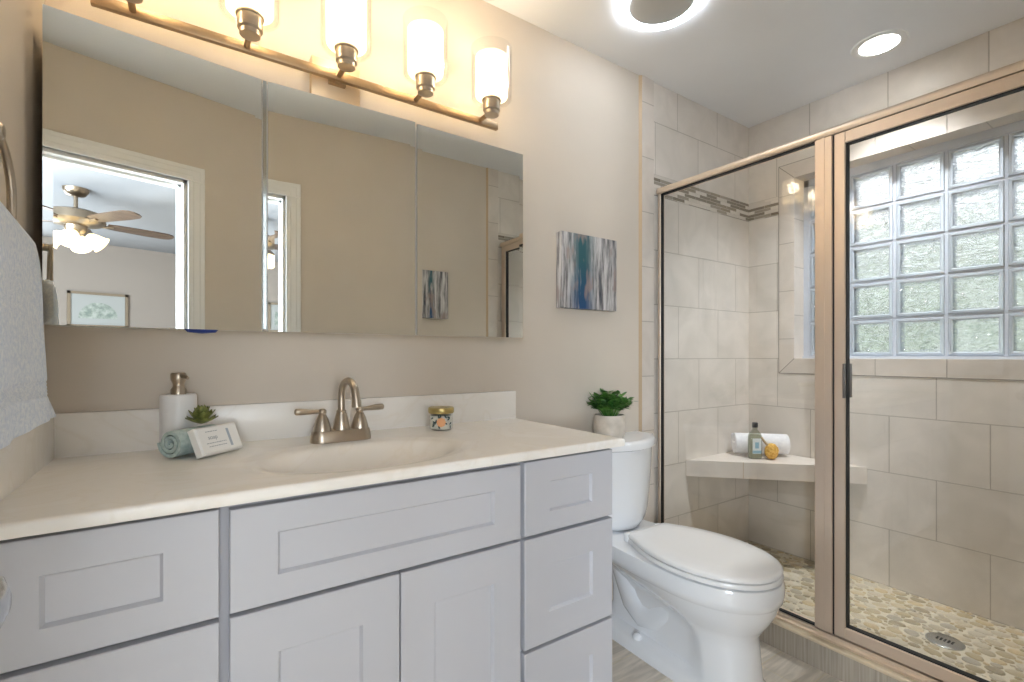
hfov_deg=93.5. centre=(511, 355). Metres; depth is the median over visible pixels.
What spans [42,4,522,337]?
medicine cabinet
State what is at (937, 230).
window
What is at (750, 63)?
ceiling
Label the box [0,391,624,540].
countertop
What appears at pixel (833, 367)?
shower door frame
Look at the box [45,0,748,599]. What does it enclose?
wall
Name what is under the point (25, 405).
hand towel
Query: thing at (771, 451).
bath brush
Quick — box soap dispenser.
[159,373,196,441]
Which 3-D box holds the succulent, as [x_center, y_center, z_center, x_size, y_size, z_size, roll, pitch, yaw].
[-0.757,0.143,1.176,0.069,0.048,0.068,0,0,-34]
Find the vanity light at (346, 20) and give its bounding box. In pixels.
[90,0,507,130]
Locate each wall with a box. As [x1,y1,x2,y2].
[0,0,44,338]
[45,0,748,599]
[749,17,1023,630]
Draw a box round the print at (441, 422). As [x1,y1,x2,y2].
[437,418,445,426]
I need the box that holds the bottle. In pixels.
[748,422,760,457]
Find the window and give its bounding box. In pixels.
[803,120,1023,358]
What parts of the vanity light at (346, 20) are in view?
arm, arm, lamp shade, stem, arm, arm, arm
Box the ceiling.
[483,0,1023,127]
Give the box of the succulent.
[185,404,217,423]
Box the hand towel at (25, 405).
[0,201,55,448]
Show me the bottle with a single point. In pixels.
(754, 440)
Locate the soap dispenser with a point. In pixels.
(174, 407)
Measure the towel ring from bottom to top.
0.184 m
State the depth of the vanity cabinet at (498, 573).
0.95 m
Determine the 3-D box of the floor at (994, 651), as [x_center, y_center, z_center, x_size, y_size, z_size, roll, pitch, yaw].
[1.462,1.058,1.880,0.811,0.005,1.581,0,0,-34]
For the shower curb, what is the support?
on the floor at (777, 666)
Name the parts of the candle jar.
lid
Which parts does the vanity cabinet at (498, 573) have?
drawer, drawer, door, door, drawer, drawer, drawer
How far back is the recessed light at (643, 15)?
1.81 m
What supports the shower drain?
on the floor at (994, 651)
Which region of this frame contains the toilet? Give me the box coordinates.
[608,431,784,681]
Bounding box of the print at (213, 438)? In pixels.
[205,430,226,446]
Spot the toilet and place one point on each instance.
(693, 604)
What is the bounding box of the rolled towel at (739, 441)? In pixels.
[731,433,789,454]
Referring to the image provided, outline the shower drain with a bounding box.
[925,632,965,650]
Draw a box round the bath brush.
[761,437,778,458]
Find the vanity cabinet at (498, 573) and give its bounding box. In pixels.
[0,448,611,681]
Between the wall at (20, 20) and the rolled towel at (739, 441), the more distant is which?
the rolled towel at (739, 441)
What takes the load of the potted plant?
on the toilet
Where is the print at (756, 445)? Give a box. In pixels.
[753,442,760,452]
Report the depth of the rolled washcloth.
1.09 m
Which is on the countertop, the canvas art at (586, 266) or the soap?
the soap
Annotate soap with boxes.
[187,422,242,458]
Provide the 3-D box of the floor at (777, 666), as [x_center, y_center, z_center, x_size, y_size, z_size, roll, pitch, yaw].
[0.238,1.125,0.970,2.216,0.050,1.703,0,0,-34]
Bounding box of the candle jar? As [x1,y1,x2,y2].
[428,406,453,430]
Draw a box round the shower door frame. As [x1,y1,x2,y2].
[656,60,1023,681]
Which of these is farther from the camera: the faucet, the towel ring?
the faucet
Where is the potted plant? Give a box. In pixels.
[586,388,633,437]
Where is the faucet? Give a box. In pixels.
[294,377,383,443]
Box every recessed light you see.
[618,0,704,30]
[851,29,908,58]
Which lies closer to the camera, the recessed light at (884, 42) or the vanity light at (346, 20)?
the vanity light at (346, 20)
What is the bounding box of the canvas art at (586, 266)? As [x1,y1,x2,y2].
[556,231,616,311]
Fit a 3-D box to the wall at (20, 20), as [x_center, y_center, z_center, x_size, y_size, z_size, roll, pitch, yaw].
[-0.673,-0.075,0.429,0.100,2.450,1.573,0,0,-34]
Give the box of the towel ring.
[0,122,16,218]
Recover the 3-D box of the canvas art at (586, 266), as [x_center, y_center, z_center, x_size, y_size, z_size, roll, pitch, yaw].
[0.318,-0.346,2.031,0.312,0.307,0.035,0,0,-34]
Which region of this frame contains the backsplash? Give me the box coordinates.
[54,391,515,458]
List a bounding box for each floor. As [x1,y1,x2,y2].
[612,639,842,681]
[746,541,1023,681]
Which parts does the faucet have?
lever, handle, plate, spout, spout, handle, lever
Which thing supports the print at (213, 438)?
attached to the soap
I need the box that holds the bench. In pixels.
[686,451,866,483]
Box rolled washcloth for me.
[157,424,214,457]
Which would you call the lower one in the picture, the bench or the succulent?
the bench
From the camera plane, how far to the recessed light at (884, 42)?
2.00 m
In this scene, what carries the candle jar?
on the countertop
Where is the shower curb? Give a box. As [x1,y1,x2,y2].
[760,618,917,681]
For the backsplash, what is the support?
attached to the wall at (571, 112)
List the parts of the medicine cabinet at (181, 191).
mirror door, mirror door, mirror door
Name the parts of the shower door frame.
post, handle, door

